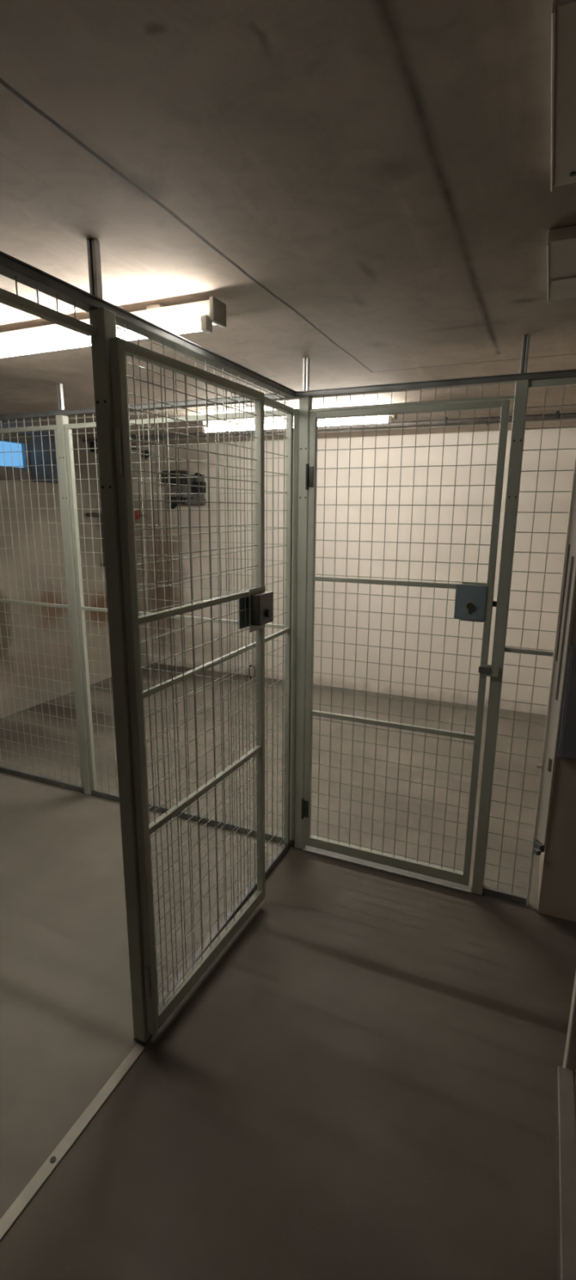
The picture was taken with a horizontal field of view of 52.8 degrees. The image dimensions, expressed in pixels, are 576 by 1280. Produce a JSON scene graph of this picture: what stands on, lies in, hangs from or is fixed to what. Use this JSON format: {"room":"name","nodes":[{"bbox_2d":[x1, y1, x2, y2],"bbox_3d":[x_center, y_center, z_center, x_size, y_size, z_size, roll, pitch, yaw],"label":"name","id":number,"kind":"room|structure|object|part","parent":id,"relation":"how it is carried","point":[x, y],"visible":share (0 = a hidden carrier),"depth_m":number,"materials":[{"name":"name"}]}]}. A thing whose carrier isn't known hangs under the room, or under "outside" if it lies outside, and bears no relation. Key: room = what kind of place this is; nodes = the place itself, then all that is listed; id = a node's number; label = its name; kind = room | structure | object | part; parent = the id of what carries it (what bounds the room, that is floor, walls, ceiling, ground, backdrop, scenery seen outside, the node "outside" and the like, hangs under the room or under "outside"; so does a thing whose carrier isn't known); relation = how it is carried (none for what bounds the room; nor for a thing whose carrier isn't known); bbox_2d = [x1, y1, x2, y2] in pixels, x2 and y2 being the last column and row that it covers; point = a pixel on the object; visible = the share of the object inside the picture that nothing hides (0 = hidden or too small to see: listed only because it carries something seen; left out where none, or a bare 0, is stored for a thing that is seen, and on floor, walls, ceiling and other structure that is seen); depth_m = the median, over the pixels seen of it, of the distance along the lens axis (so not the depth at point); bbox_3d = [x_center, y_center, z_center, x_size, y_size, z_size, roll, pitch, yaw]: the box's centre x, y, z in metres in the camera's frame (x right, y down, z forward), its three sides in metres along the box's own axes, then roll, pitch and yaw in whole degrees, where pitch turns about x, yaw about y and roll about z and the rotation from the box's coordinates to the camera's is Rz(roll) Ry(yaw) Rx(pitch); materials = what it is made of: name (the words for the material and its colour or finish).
{"room":"basement storage cages","nodes":[
{"label":"basement storage cages","id":0,"kind":"room"},
{"bbox_2d":[0,434,149,718],"bbox_3d":[-2.823,-0.230,3.152,0.400,2.130,6.050,6,14,23],"label":"wall","id":1,"kind":"structure","parent":0,"point":[87,530],"depth_m":4.69,"materials":[{"name":"paint"}]},
{"bbox_2d":[0,438,30,471],"bbox_3d":[-2.383,-1.402,4.272,0.067,0.235,1.170,6,14,23],"label":"window","id":2,"kind":"structure","parent":1,"relation":"in","point":[23,443],"depth_m":4.75,"materials":[{"name":"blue glass"}]},
{"bbox_2d":[0,433,31,481],"bbox_3d":[-2.400,-1.375,4.286,0.070,0.385,1.170,6,14,23],"label":"trim","id":3,"kind":"structure","parent":1,"relation":"attached to","point":[24,474],"depth_m":4.67,"materials":[{"name":"paint"}]},
{"bbox_2d":[89,441,138,453],"bbox_3d":[-1.535,-1.710,5.223,0.056,0.090,0.645,6,14,23],"label":"junction box","id":4,"kind":"object","parent":1,"relation":"attached to","point":[91,444],"visible":0.34,"depth_m":4.94,"materials":[{"name":"black plastic"}]},
{"bbox_2d":[86,510,145,567],"bbox_3d":[-1.546,-0.942,5.339,0.098,0.501,0.770,6,14,23],"label":"pipe","id":5,"kind":"object","parent":1,"relation":"attached to","point":[93,514],"visible":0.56,"depth_m":5.16,"materials":[{"name":"metal"}]},
{"bbox_2d":[0,662,575,1279],"bbox_3d":[-0.600,1.076,2.494,5.250,0.100,6.350,6,14,23],"label":"floor","id":6,"kind":"structure","parent":0,"point":[359,1084],"depth_m":1.80,"materials":[{"name":"concrete"}]},
{"bbox_2d":[0,417,84,792],"bbox_3d":[-1.765,-0.183,3.303,1.411,1.983,0.024,6,14,23],"label":"mesh fence","id":7,"kind":"object","parent":6,"relation":"on","point":[54,781],"visible":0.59,"depth_m":3.12,"materials":[{"name":"grey metal"}]},
{"bbox_3d":[-1.759,-1.100,3.097,1.411,0.022,0.024,6,14,23],"label":"rail","id":8,"kind":"part","parent":7,"relation":"part of","materials":[{"name":"grey metal"}]},
{"bbox_3d":[-1.766,-0.237,3.288,1.367,0.016,0.014,6,14,23],"label":"rail","id":9,"kind":"part","parent":7,"relation":"part of","materials":[{"name":"grey metal"}]},
{"bbox_3d":[-1.772,0.770,3.517,1.411,0.030,0.024,6,14,23],"label":"rail","id":10,"kind":"part","parent":7,"relation":"part of","materials":[{"name":"grey metal"}]},
{"bbox_2d":[0,1044,145,1241],"bbox_3d":[-0.841,1.397,0.810,0.032,0.008,2.020,6,14,23],"label":"floor strip","id":11,"kind":"object","parent":6,"relation":"on","point":[11,1215],"visible":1,"depth_m":1.44,"materials":[{"name":"metal"}]},
{"bbox_2d":[55,382,91,795],"bbox_3d":[-1.098,-0.183,3.002,0.044,2.130,0.045,6,14,23],"label":"post","id":12,"kind":"object","parent":6,"relation":"on","point":[61,420],"visible":0.82,"depth_m":2.96,"materials":[{"name":"grey metal"}]},
{"bbox_3d":[-1.091,-1.163,2.783,0.022,0.123,0.018,6,14,23],"label":"ceiling rod","id":13,"kind":"part","parent":12,"relation":"part of","materials":[{"name":"metal"}]},
{"bbox_2d":[86,238,152,1044],"bbox_3d":[-0.429,0.154,1.516,0.047,2.130,0.045,6,14,23],"label":"post","id":14,"kind":"object","parent":6,"relation":"on","point":[104,319],"visible":0.77,"depth_m":1.45,"materials":[{"name":"grey metal"}]},
{"bbox_3d":[-0.433,-0.826,1.302,0.022,0.123,0.018,6,14,23],"label":"ceiling rod","id":15,"kind":"part","parent":14,"relation":"part of","materials":[{"name":"metal"}]},
{"bbox_3d":[-0.434,1.191,1.748,0.044,0.005,0.044,6,14,23],"label":"foot plate","id":16,"kind":"part","parent":14,"relation":"part of","materials":[{"name":"grey metal"}]},
{"bbox_2d":[0,250,295,397],"bbox_3d":[-0.626,-0.661,0.891,0.048,0.022,3.150,6,14,23],"label":"rail","id":17,"kind":"object","parent":14,"relation":"on","point":[26,274],"visible":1,"depth_m":1.39,"materials":[{"name":"grey metal"}]},
{"bbox_2d":[0,275,96,336],"bbox_3d":[-0.648,-0.613,0.845,0.024,0.057,1.030,6,14,23],"label":"header","id":18,"kind":"object","parent":17,"relation":"attached to","point":[7,298],"visible":1,"depth_m":1.18,"materials":[{"name":"grey paint"}]},
{"bbox_2d":[109,337,273,1035],"bbox_3d":[-0.233,0.177,1.810,0.085,1.890,0.724,6,14,25],"label":"gate","id":19,"kind":"object","parent":14,"relation":"attached to","point":[255,604],"visible":1,"depth_m":1.70,"materials":[{"name":"grey metal"}]},
{"bbox_3d":[-0.241,-0.735,1.612,0.025,0.024,0.648,6,14,25],"label":"rail","id":20,"kind":"part","parent":19,"relation":"part of","materials":[{"name":"grey metal"}]},
{"bbox_3d":[-0.245,-0.110,1.752,0.018,0.018,0.648,6,14,25],"label":"rail","id":21,"kind":"part","parent":19,"relation":"part of","materials":[{"name":"grey metal"}]},
{"bbox_2d":[115,323,293,1005],"bbox_3d":[-0.211,0.112,2.036,0.024,1.983,1.075,6,14,23],"label":"mesh fence","id":22,"kind":"object","parent":19,"relation":"attached to","point":[269,402],"visible":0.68,"depth_m":2.04,"materials":[{"name":"grey metal"}]},
{"bbox_3d":[-0.205,-0.805,1.830,0.024,0.022,1.075,6,14,23],"label":"rail","id":23,"kind":"part","parent":22,"relation":"part of","materials":[{"name":"grey metal"}]},
{"bbox_3d":[-0.208,0.058,2.022,0.014,0.016,1.031,6,14,23],"label":"rail","id":24,"kind":"part","parent":22,"relation":"part of","materials":[{"name":"grey metal"}]},
{"bbox_3d":[-0.218,1.065,2.250,0.024,0.030,1.075,6,14,23],"label":"rail","id":25,"kind":"part","parent":22,"relation":"part of","materials":[{"name":"grey metal"}]},
{"bbox_3d":[-0.249,0.466,1.881,0.018,0.020,0.648,6,14,25],"label":"rail","id":26,"kind":"part","parent":19,"relation":"part of","materials":[{"name":"grey metal"}]},
{"bbox_3d":[-0.254,1.075,2.018,0.025,0.045,0.648,6,14,25],"label":"rail","id":27,"kind":"part","parent":19,"relation":"part of","materials":[{"name":"grey metal"}]},
{"bbox_3d":[-0.141,-0.110,2.008,0.004,0.130,0.111,6,14,25],"label":"lock plate","id":28,"kind":"part","parent":19,"relation":"part of","materials":[{"name":"grey metal"}]},
{"bbox_3d":[-0.106,-0.108,2.015,0.003,0.148,0.113,6,14,25],"label":"lock plate","id":29,"kind":"part","parent":19,"relation":"part of","materials":[{"name":"grey paint"}]},
{"bbox_3d":[-0.067,-0.092,2.010,0.012,0.028,0.028,6,14,25],"label":"knob","id":30,"kind":"part","parent":19,"relation":"part of","materials":[{"name":"metal"}]},
{"bbox_2d":[64,399,299,846],"bbox_3d":[-0.518,-0.054,2.769,1.222,1.983,0.024,6,14,23],"label":"mesh fence","id":31,"kind":"object","parent":6,"relation":"on","point":[68,427],"visible":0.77,"depth_m":2.75,"materials":[{"name":"grey metal"}]},
{"bbox_3d":[-0.512,-0.972,2.564,1.222,0.022,0.024,6,14,23],"label":"rail","id":32,"kind":"part","parent":31,"relation":"part of","materials":[{"name":"grey metal"}]},
{"bbox_3d":[-0.519,-0.109,2.754,1.178,0.016,0.014,6,14,23],"label":"rail","id":33,"kind":"part","parent":31,"relation":"part of","materials":[{"name":"grey metal"}]},
{"bbox_3d":[-0.525,0.899,2.983,1.222,0.030,0.024,6,14,23],"label":"rail","id":34,"kind":"part","parent":31,"relation":"part of","materials":[{"name":"grey metal"}]},
{"bbox_2d":[293,357,312,849],"bbox_3d":[0.064,-0.064,2.504,0.044,2.130,0.045,6,14,23],"label":"post","id":35,"kind":"object","parent":6,"relation":"on","point":[305,402],"visible":0.83,"depth_m":2.46,"materials":[{"name":"grey metal"}]},
{"bbox_2d":[0,368,575,421],"bbox_3d":[-0.698,-1.052,2.630,3.725,0.022,0.048,6,14,23],"label":"rail","id":36,"kind":"object","parent":35,"relation":"on","point":[511,378],"visible":0.88,"depth_m":2.21,"materials":[{"name":"grey metal"}]},
{"bbox_2d":[310,382,515,412],"bbox_3d":[0.438,-0.898,2.152,0.758,0.057,0.024,6,14,23],"label":"header","id":37,"kind":"object","parent":36,"relation":"attached to","point":[501,397],"visible":0.93,"depth_m":2.13,"materials":[{"name":"grey paint"}]},
{"bbox_3d":[0.437,-0.874,2.158,0.758,0.008,0.024,6,14,23],"label":"rail","id":38,"kind":"part","parent":37,"relation":"part of","materials":[{"name":"grey metal"}]},
{"bbox_3d":[0.071,-1.043,2.285,0.022,0.123,0.018,6,14,23],"label":"ceiling rod","id":39,"kind":"part","parent":35,"relation":"part of","materials":[{"name":"metal"}]},
{"bbox_2d":[302,844,471,893],"bbox_3d":[0.421,1.009,2.575,0.754,0.010,0.050,6,14,23],"label":"door sill","id":40,"kind":"structure","parent":6,"relation":"on","point":[431,880],"depth_m":2.56,"materials":[{"name":"metal"}]},
{"bbox_2d":[471,334,530,896],"bbox_3d":[0.798,0.012,2.190,0.044,2.130,0.045,6,14,23],"label":"post","id":41,"kind":"object","parent":6,"relation":"on","point":[522,390],"visible":0.88,"depth_m":2.14,"materials":[{"name":"grey metal"}]},
{"bbox_2d":[301,399,510,885],"bbox_3d":[0.429,0.057,2.366,0.764,1.890,0.085,6,14,23],"label":"gate","id":42,"kind":"object","parent":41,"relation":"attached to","point":[474,602],"visible":0.99,"depth_m":2.32,"materials":[{"name":"grey metal"}]},
{"bbox_3d":[0.415,0.960,2.554,0.687,0.045,0.025,6,14,23],"label":"rail","id":43,"kind":"part","parent":42,"relation":"part of","materials":[{"name":"grey metal"}]},
{"bbox_3d":[0.420,0.351,2.417,0.687,0.020,0.018,6,14,23],"label":"rail","id":44,"kind":"part","parent":42,"relation":"part of","materials":[{"name":"grey metal"}]},
{"bbox_3d":[0.424,-0.225,2.288,0.687,0.018,0.018,6,14,23],"label":"rail","id":45,"kind":"part","parent":42,"relation":"part of","materials":[{"name":"grey metal"}]},
{"bbox_3d":[0.428,-0.850,2.148,0.687,0.024,0.025,6,14,23],"label":"rail","id":46,"kind":"part","parent":42,"relation":"part of","materials":[{"name":"grey metal"}]},
{"bbox_3d":[0.683,-0.141,2.174,0.111,0.130,0.004,6,14,23],"label":"lock plate","id":47,"kind":"part","parent":42,"relation":"part of","materials":[{"name":"grey metal"}]},
{"bbox_3d":[0.714,-0.142,2.191,0.113,0.148,0.003,6,14,23],"label":"lock plate","id":48,"kind":"part","parent":42,"relation":"part of","materials":[{"name":"grey paint"}]},
{"bbox_2d":[478,663,499,677],"bbox_3d":[0.758,0.116,2.192,0.072,0.045,0.012,6,14,23],"label":"latch","id":49,"kind":"object","parent":42,"relation":"attached to","point":[489,670],"depth_m":2.19,"materials":[{"name":"grey paint"}]},
{"bbox_3d":[0.805,-0.968,1.971,0.022,0.123,0.018,6,14,23],"label":"ceiling rod","id":50,"kind":"part","parent":41,"relation":"part of","materials":[{"name":"metal"}]},
{"bbox_2d":[482,377,575,905],"bbox_3d":[0.894,0.091,2.165,0.167,1.983,0.024,6,14,23],"label":"mesh fence","id":51,"kind":"object","parent":6,"relation":"on","point":[488,891],"visible":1,"depth_m":2.14,"materials":[{"name":"grey metal"}]},
{"bbox_3d":[0.887,1.044,2.379,0.167,0.030,0.024,6,14,23],"label":"rail","id":52,"kind":"part","parent":51,"relation":"part of","materials":[{"name":"grey metal"}]},
{"bbox_3d":[0.893,0.044,2.152,0.167,0.016,0.014,6,14,23],"label":"rail","id":53,"kind":"part","parent":51,"relation":"part of","materials":[{"name":"grey metal"}]},
{"bbox_3d":[0.900,-0.865,1.951,0.167,0.022,0.024,6,14,23],"label":"rail","id":54,"kind":"part","parent":51,"relation":"part of","materials":[{"name":"grey metal"}]},
{"bbox_2d":[526,454,575,906],"bbox_3d":[0.972,0.107,2.106,0.040,1.983,0.072,-3,13,-13],"label":"upright","id":55,"kind":"object","parent":6,"relation":"on","point":[568,589],"visible":1,"depth_m":2.11,"materials":[{"name":"paint"}]},
{"bbox_3d":[0.958,0.480,2.211,0.016,0.020,0.020,6,14,23],"label":"knob","id":56,"kind":"part","parent":55,"relation":"part of","materials":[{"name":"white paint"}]},
{"bbox_3d":[0.980,0.468,2.171,0.002,0.050,0.016,-3,13,-13],"label":"strike plate","id":57,"kind":"part","parent":55,"relation":"part of","materials":[{"name":"grey metal"}]},
{"bbox_2d":[0,0,575,445],"bbox_3d":[-0.585,-1.109,2.005,5.250,0.120,6.350,6,14,23],"label":"ceiling","id":58,"kind":"structure","parent":0,"point":[362,188],"depth_m":1.08,"materials":[{"name":"concrete"}]},
{"bbox_2d":[0,324,91,357],"bbox_3d":[-0.742,-0.941,1.837,0.376,0.074,0.088,6,14,23],"label":"lamp","id":59,"kind":"object","parent":58,"relation":"attached to","point":[52,337],"depth_m":1.82,"materials":[{"name":"plastic"}]},
{"bbox_2d":[115,324,146,341],"bbox_3d":[-0.434,-0.895,1.708,0.105,0.045,0.088,6,14,23],"label":"lamp","id":60,"kind":"object","parent":58,"relation":"attached to","point":[120,333],"depth_m":1.69,"materials":[{"name":"plastic"}]},
{"bbox_2d":[129,296,226,334],"bbox_3d":[-0.290,-0.896,1.644,0.314,0.092,0.088,6,14,23],"label":"lamp","id":61,"kind":"object","parent":58,"relation":"attached to","point":[205,316],"depth_m":1.61,"materials":[{"name":"plastic"}]},
{"bbox_2d":[201,417,254,433],"bbox_3d":[-0.360,-1.347,3.665,0.373,0.073,0.088,6,14,23],"label":"lamp","id":62,"kind":"object","parent":58,"relation":"attached to","point":[210,422],"depth_m":3.64,"materials":[{"name":"plastic"}]},
{"bbox_2d":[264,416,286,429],"bbox_3d":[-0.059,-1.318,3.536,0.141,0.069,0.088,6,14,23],"label":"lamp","id":63,"kind":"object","parent":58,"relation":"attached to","point":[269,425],"depth_m":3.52,"materials":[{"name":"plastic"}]},
{"bbox_2d":[83,410,575,442],"bbox_3d":[0.092,-1.486,4.083,3.930,0.044,0.038,6,14,23],"label":"ceiling pipe","id":64,"kind":"object","parent":58,"relation":"attached to","point":[572,415],"visible":0.65,"depth_m":3.81,"materials":[{"name":"metal"}]},
{"bbox_2d":[96,417,575,442],"bbox_3d":[0.141,-1.511,4.190,3.930,0.043,0.030,6,14,23],"label":"ceiling pipe","id":65,"kind":"object","parent":58,"relation":"attached to","point":[564,419],"visible":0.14,"depth_m":3.95,"materials":[{"name":"metal"}]},
{"bbox_2d":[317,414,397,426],"bbox_3d":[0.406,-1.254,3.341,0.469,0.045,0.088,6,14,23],"label":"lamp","id":66,"kind":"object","parent":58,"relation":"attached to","point":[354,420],"depth_m":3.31,"materials":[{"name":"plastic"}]},
{"bbox_2d":[546,225,575,302],"bbox_3d":[0.725,-0.876,1.351,0.219,0.031,0.380,6,14,23],"label":"board","id":67,"kind":"object","parent":58,"relation":"attached to","point":[562,242],"visible":1,"depth_m":1.33,"materials":[{"name":"white paint"}]},
{"bbox_2d":[551,0,575,191],"bbox_3d":[0.476,-0.753,0.794,0.209,0.031,0.410,6,14,23],"label":"board","id":68,"kind":"object","parent":58,"relation":"attached to","point":[563,100],"visible":1,"depth_m":0.79,"materials":[{"name":"white paint"}]},
{"bbox_2d":[140,426,575,715],"bbox_3d":[0.371,-0.647,5.116,4.650,2.130,0.200,6,14,23],"label":"wall","id":69,"kind":"structure","parent":0,"point":[550,437],"depth_m":4.79,"materials":[{"name":"white paint"}]},
{"bbox_2d":[142,450,149,459],"bbox_3d":[-1.351,-1.755,5.511,0.060,0.085,0.046,6,14,23],"label":"junction box","id":70,"kind":"object","parent":69,"relation":"attached to","point":[147,452],"visible":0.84,"depth_m":5.49,"materials":[{"name":"black plastic"}]},
{"bbox_2d":[162,470,206,509],"bbox_3d":[-0.959,-1.389,5.384,0.425,0.347,0.100,6,14,23],"label":"electrical panel","id":71,"kind":"object","parent":69,"relation":"attached to","point":[184,481],"visible":0.71,"depth_m":5.36,"materials":[{"name":"grey plastic"}]},
{"bbox_2d":[182,498,205,504],"bbox_3d":[-0.875,-1.284,5.383,0.240,0.050,0.044,6,14,23],"label":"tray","id":72,"kind":"object","parent":71,"relation":"on","point":[183,500],"depth_m":5.36,"materials":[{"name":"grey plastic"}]},
{"bbox_2d":[537,596,575,922],"bbox_3d":[1.483,0.045,2.062,0.892,2.130,0.378,6,14,23],"label":"wall pier","id":73,"kind":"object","parent":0,"point":[557,863],"visible":0.67,"depth_m":2.21,"materials":[{"name":"brown paint"}]},
{"bbox_2d":[557,644,575,760],"bbox_3d":[1.126,0.242,2.020,0.300,0.420,0.070,6,14,23],"label":"upper cabinet","id":74,"kind":"object","parent":73,"relation":"attached to","point":[567,740],"visible":1,"depth_m":2.08,"materials":[{"name":"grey metal"}]},
{"bbox_2d":[574,1070,575,1104],"bbox_3d":[0.280,0.482,0.075,0.135,2.130,2.770,6,14,23],"label":"wall","id":75,"kind":"structure","parent":0,"point":[575,1070],"depth_m":1.53,"materials":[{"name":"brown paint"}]},
{"bbox_2d":[555,1066,575,1279],"bbox_3d":[0.196,1.477,0.344,0.042,0.070,2.790,6,14,23],"label":"baseboard","id":76,"kind":"structure","parent":75,"relation":"attached to","point":[565,1087],"depth_m":1.33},
{"bbox_2d":[563,971,575,1075],"bbox_3d":[0.854,0.200,1.374,0.156,2.120,0.055,6,14,23],"label":"trim","id":77,"kind":"structure","parent":75,"relation":"attached to","point":[570,1057],"depth_m":1.58,"materials":[{"name":"white paint"}]}
]}

